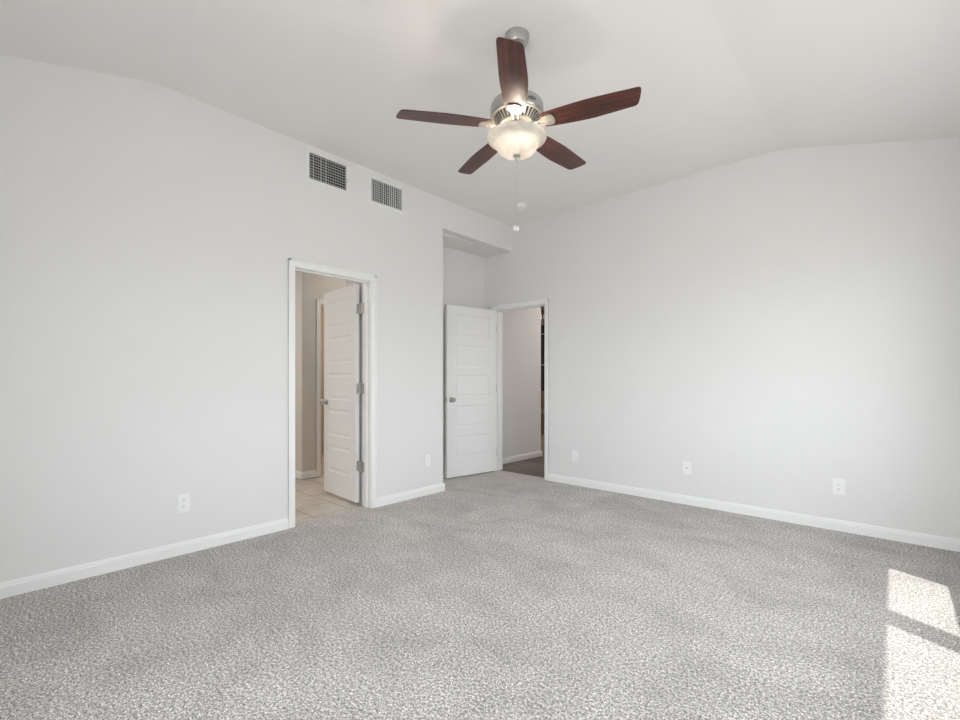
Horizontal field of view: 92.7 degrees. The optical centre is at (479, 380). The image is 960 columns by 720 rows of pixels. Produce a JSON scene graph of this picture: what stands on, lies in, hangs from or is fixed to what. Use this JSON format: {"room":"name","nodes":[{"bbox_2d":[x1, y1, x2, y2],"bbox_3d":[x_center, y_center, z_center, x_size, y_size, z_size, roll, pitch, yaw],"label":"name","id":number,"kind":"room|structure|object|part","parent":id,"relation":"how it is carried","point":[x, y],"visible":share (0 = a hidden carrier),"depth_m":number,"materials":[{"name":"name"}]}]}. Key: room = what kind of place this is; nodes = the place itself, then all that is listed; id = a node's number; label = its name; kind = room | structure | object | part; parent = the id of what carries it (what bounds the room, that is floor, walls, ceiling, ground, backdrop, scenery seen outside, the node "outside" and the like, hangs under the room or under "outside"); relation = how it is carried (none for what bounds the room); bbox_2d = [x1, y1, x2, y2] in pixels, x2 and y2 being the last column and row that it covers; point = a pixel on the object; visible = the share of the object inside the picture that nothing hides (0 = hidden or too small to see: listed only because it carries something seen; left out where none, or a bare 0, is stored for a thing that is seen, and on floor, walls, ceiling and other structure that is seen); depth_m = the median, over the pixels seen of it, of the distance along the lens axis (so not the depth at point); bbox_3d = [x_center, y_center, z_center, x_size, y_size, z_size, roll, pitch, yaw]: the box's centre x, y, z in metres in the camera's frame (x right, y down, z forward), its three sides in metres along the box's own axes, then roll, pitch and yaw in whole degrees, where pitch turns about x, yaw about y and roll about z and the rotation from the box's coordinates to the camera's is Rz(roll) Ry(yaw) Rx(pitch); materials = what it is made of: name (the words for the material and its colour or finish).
{"room":"empty bedroom","nodes":[
{"label":"empty bedroom","id":0,"kind":"room"},
{"bbox_2d":[0,54,511,582],"bbox_3d":[-1.488,-0.450,3.920,0.450,3.200,5.110,0,0,42],"label":"wall","id":1,"kind":"structure","parent":0,"point":[149,231],"depth_m":2.99,"materials":[{"name":"paint"}]},
{"bbox_2d":[0,518,288,598],"bbox_3d":[-2.213,1.109,2.774,0.015,0.083,2.140,0,0,42],"label":"baseboard","id":2,"kind":"structure","parent":1,"relation":"attached to","point":[27,584],"depth_m":2.83,"materials":[{"name":"white paint"}]},
{"bbox_2d":[177,493,189,512],"bbox_3d":[-1.971,0.812,3.046,0.008,0.121,0.075,0,0,42],"label":"wall outlet","id":3,"kind":"object","parent":1,"relation":"attached to","point":[183,500],"visible":1,"depth_m":3.04,"materials":[{"name":"white plastic"}]},
{"bbox_2d":[305,147,348,194],"bbox_3d":[-1.263,-1.743,3.819,0.020,0.268,0.393,0,0,42],"label":"air vent","id":4,"kind":"object","parent":1,"relation":"in","point":[322,170],"visible":1,"depth_m":3.81,"materials":[{"name":"white metal"}]},
{"bbox_2d":[288,258,376,528],"bbox_3d":[-1.522,0.096,4.186,0.891,2.109,0.878,0,0,42],"label":"door","id":5,"kind":"structure","parent":1,"relation":"in","point":[342,307],"depth_m":4.26,"materials":[{"name":"white paint"}]},
{"bbox_3d":[-1.594,0.213,4.670,0.062,0.066,0.066,0,0,-43],"label":"knob","id":6,"kind":"part","parent":5,"relation":"part of","materials":[{"name":"silver metal"}]},
{"bbox_2d":[368,174,403,214],"bbox_3d":[-0.862,-1.732,4.261,0.020,0.259,0.402,0,0,42],"label":"air vent","id":7,"kind":"object","parent":1,"relation":"in","point":[381,193],"visible":1,"depth_m":4.25,"materials":[{"name":"white metal"}]},
{"bbox_2d":[377,483,444,506],"bbox_3d":[-0.658,1.109,4.490,0.015,0.083,0.851,0,0,42],"label":"baseboard","id":8,"kind":"structure","parent":1,"relation":"attached to","point":[406,495],"depth_m":4.45,"materials":[{"name":"white paint"}]},
{"bbox_2d":[425,454,429,466],"bbox_3d":[-0.530,0.805,4.637,0.008,0.121,0.075,0,0,42],"label":"wall plate","id":9,"kind":"object","parent":1,"relation":"attached to","point":[427,457],"visible":1,"depth_m":4.63,"materials":[{"name":"white plastic"}]},
{"bbox_2d":[302,470,316,478],"bbox_3d":[-2.022,1.109,5.427,0.015,0.083,0.177,0,0,42],"label":"baseboard","id":10,"kind":"structure","parent":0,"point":[308,474],"depth_m":5.42,"materials":[{"name":"white paint"}]},
{"bbox_2d":[295,271,345,479],"bbox_3d":[-2.324,-0.270,6.408,1.750,2.960,1.225,0,0,42],"label":"wall","id":11,"kind":"structure","parent":0,"point":[309,288],"depth_m":5.44,"materials":[{"name":"paint"}]},
{"bbox_2d":[295,470,301,478],"bbox_3d":[-2.735,1.109,5.943,1.765,0.083,0.015,0,0,42],"label":"baseboard","id":12,"kind":"structure","parent":11,"relation":"attached to","point":[298,474],"depth_m":5.39,"materials":[{"name":"white paint"}]},
{"bbox_2d":[316,299,323,476],"bbox_3d":[-1.725,0.083,5.855,0.154,2.134,0.854,0,0,42],"label":"door frame","id":13,"kind":"structure","parent":11,"relation":"attached to","point":[319,302],"depth_m":5.51,"materials":[{"name":"white paint"}]},
{"bbox_2d":[321,306,323,451],"bbox_3d":[-2.595,-0.270,5.051,3.370,2.960,3.800,0,0,42],"label":"wall","id":14,"kind":"structure","parent":0,"point":[322,308],"depth_m":7.44,"materials":[{"name":"paint"}]},
{"bbox_2d":[346,280,362,503],"bbox_3d":[-0.938,-0.270,4.646,0.370,2.960,0.726,0,0,42],"label":"wall","id":15,"kind":"structure","parent":0,"point":[348,283],"depth_m":4.33,"materials":[{"name":"paint"}]},
{"bbox_2d":[443,247,484,470],"bbox_3d":[-0.365,-0.450,5.584,0.120,3.200,1.434,0,0,42],"label":"wall","id":16,"kind":"structure","parent":0,"point":[463,272],"depth_m":5.63,"materials":[{"name":"paint"}]},
{"bbox_2d":[0,435,959,719],"bbox_3d":[0.099,1.200,5.679,8.720,0.100,9.850,0,0,42],"label":"floor","id":17,"kind":"structure","parent":0,"point":[492,595],"depth_m":2.19,"materials":[{"name":"grey carpet"}]},
{"bbox_2d":[541,309,543,434],"bbox_3d":[1.555,-0.192,10.055,0.840,2.700,0.650,0,0,42],"label":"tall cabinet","id":18,"kind":"object","parent":17,"relation":"on","point":[542,310],"visible":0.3,"depth_m":9.85,"materials":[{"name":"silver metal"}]},
{"bbox_3d":[1.210,0.648,9.983,0.405,0.820,0.020,0,0,42],"label":"door","id":19,"kind":"part","parent":18,"relation":"part of","materials":[{"name":"wood"}]},
{"bbox_2d":[541,325,543,390],"bbox_3d":[1.540,-0.491,10.039,0.766,1.414,0.655,0,0,42],"label":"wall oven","id":20,"kind":"object","parent":18,"relation":"in","point":[542,326],"visible":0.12,"depth_m":9.85,"materials":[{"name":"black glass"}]},
{"bbox_3d":[1.363,-0.752,9.844,0.750,0.620,0.020,0,0,42],"label":"oven door","id":21,"kind":"part","parent":20,"relation":"part of","materials":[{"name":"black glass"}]},
{"bbox_3d":[1.363,-0.102,9.844,0.750,0.600,0.020,0,0,42],"label":"oven door","id":22,"kind":"part","parent":20,"relation":"part of","materials":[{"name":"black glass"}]},
{"bbox_3d":[1.517,0.648,9.705,0.405,0.820,0.020,0,0,42],"label":"door","id":23,"kind":"part","parent":18,"relation":"part of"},
{"bbox_2d":[0,0,959,249],"bbox_3d":[-1.014,-1.817,3.631,7.620,0.506,5.100,0,0,42],"label":"ceiling","id":24,"kind":"structure","parent":0,"point":[721,82],"depth_m":2.77,"materials":[{"name":"paint"}]},
{"bbox_2d":[396,27,640,230],"bbox_3d":[0.243,-1.398,2.560,1.256,1.024,1.222,0,0,42],"label":"ceiling fan","id":25,"kind":"object","parent":24,"relation":"hanging from","point":[517,114],"visible":1,"depth_m":2.43,"materials":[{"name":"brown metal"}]},
{"bbox_3d":[-0.190,-1.407,2.456,0.511,0.006,0.137,0,10,-11],"label":"blade","id":26,"kind":"part","parent":25,"relation":"part of","materials":[{"name":"brown wood"}]},
{"bbox_3d":[0.008,-1.407,2.885,0.137,0.006,0.511,-11,5,-28],"label":"blade","id":27,"kind":"part","parent":25,"relation":"part of","materials":[{"name":"brown wood"}]},
{"bbox_3d":[0.157,-1.407,2.136,0.137,0.006,0.511,10,1,7],"label":"blade","id":28,"kind":"part","parent":25,"relation":"part of","materials":[{"name":"brown wood"}]},
{"bbox_3d":[0.187,-1.398,2.420,0.042,0.019,0.061,10,1,7],"label":"bracket arm","id":29,"kind":"part","parent":25,"relation":"part of","materials":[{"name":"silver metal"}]},
{"bbox_2d":[491,103,541,124],"bbox_3d":[0.204,-1.433,2.535,0.284,0.055,0.284,0,0,42],"label":"motor","id":30,"kind":"object","parent":25,"relation":"attached to","point":[531,112],"depth_m":2.45,"materials":[{"name":"grey metal"}]},
{"bbox_3d":[0.204,-1.298,2.535,0.330,0.106,0.330,0,0,42],"label":"lamp shade","id":31,"kind":"part","parent":25,"relation":"part of","materials":[{"name":"white glass"}]},
{"bbox_3d":[0.476,-1.407,2.829,0.137,0.006,0.511,-13,-9,43],"label":"blade","id":32,"kind":"part","parent":25,"relation":"part of","materials":[{"name":"brown wood"}]},
{"bbox_3d":[0.568,-1.407,2.367,0.511,0.006,0.137,0,-9,25],"label":"blade","id":33,"kind":"part","parent":25,"relation":"part of","materials":[{"name":"brown wood"}]},
{"bbox_2d":[516,203,526,209],"bbox_3d":[0.453,-1.890,4.967,0.124,0.040,0.124,0,0,42],"label":"smoke detector","id":34,"kind":"object","parent":24,"relation":"attached to","point":[520,206],"visible":1,"depth_m":4.93,"materials":[{"name":"white plastic"}]},
{"bbox_2d":[445,298,548,479],"bbox_3d":[0.234,0.096,5.402,0.976,2.109,0.934,0,0,42],"label":"door","id":35,"kind":"structure","parent":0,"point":[473,336],"depth_m":5.56,"materials":[{"name":"white paint"}]},
{"bbox_3d":[-0.316,0.221,5.355,0.066,0.066,0.062,0,0,-38],"label":"knob","id":36,"kind":"part","parent":35,"relation":"part of","materials":[{"name":"silver metal"}]},
{"bbox_3d":[0.522,0.096,5.647,0.878,2.109,0.184,0,0,42],"label":"frame","id":37,"kind":"part","parent":35,"relation":"part of","materials":[{"name":"white paint"}]},
{"bbox_2d":[503,307,540,463],"bbox_3d":[0.478,-0.270,6.618,0.120,2.960,1.230,0,0,42],"label":"wall","id":38,"kind":"structure","parent":0,"point":[522,327],"depth_m":6.67,"materials":[{"name":"paint"}]},
{"bbox_2d":[503,450,541,463],"bbox_3d":[0.533,1.109,6.578,0.015,0.083,1.245,0,0,42],"label":"baseboard","id":39,"kind":"structure","parent":38,"relation":"attached to","point":[515,458],"depth_m":6.66,"materials":[{"name":"white paint"}]},
{"bbox_2d":[485,137,959,538],"bbox_3d":[1.808,-0.450,4.482,4.580,3.200,0.150,0,0,42],"label":"wall","id":40,"kind":"structure","parent":0,"point":[782,324],"depth_m":3.81,"materials":[{"name":"paint"}]},
{"bbox_2d":[572,450,577,460],"bbox_3d":[1.048,0.825,5.064,0.075,0.121,0.008,0,0,42],"label":"wall plate","id":41,"kind":"object","parent":40,"relation":"attached to","point":[574,452],"visible":1,"depth_m":5.06,"materials":[{"name":"white plastic"}]},
{"bbox_2d":[683,461,690,474],"bbox_3d":[1.924,0.810,4.265,0.075,0.121,0.015,0,0,42],"label":"wall plate","id":42,"kind":"object","parent":40,"relation":"attached to","point":[686,465],"visible":1,"depth_m":4.26,"materials":[{"name":"white plastic"}]},
{"bbox_2d":[548,473,959,551],"bbox_3d":[2.065,1.109,4.138,3.437,0.083,0.015,0,0,42],"label":"baseboard","id":43,"kind":"structure","parent":40,"relation":"attached to","point":[946,543],"depth_m":3.76,"materials":[{"name":"white paint"}]},
{"bbox_2d":[833,478,844,494],"bbox_3d":[2.756,0.812,3.516,0.075,0.121,0.008,0,0,42],"label":"wall outlet","id":44,"kind":"object","parent":40,"relation":"attached to","point":[838,484],"visible":1,"depth_m":3.51,"materials":[{"name":"white plastic"}]}
]}

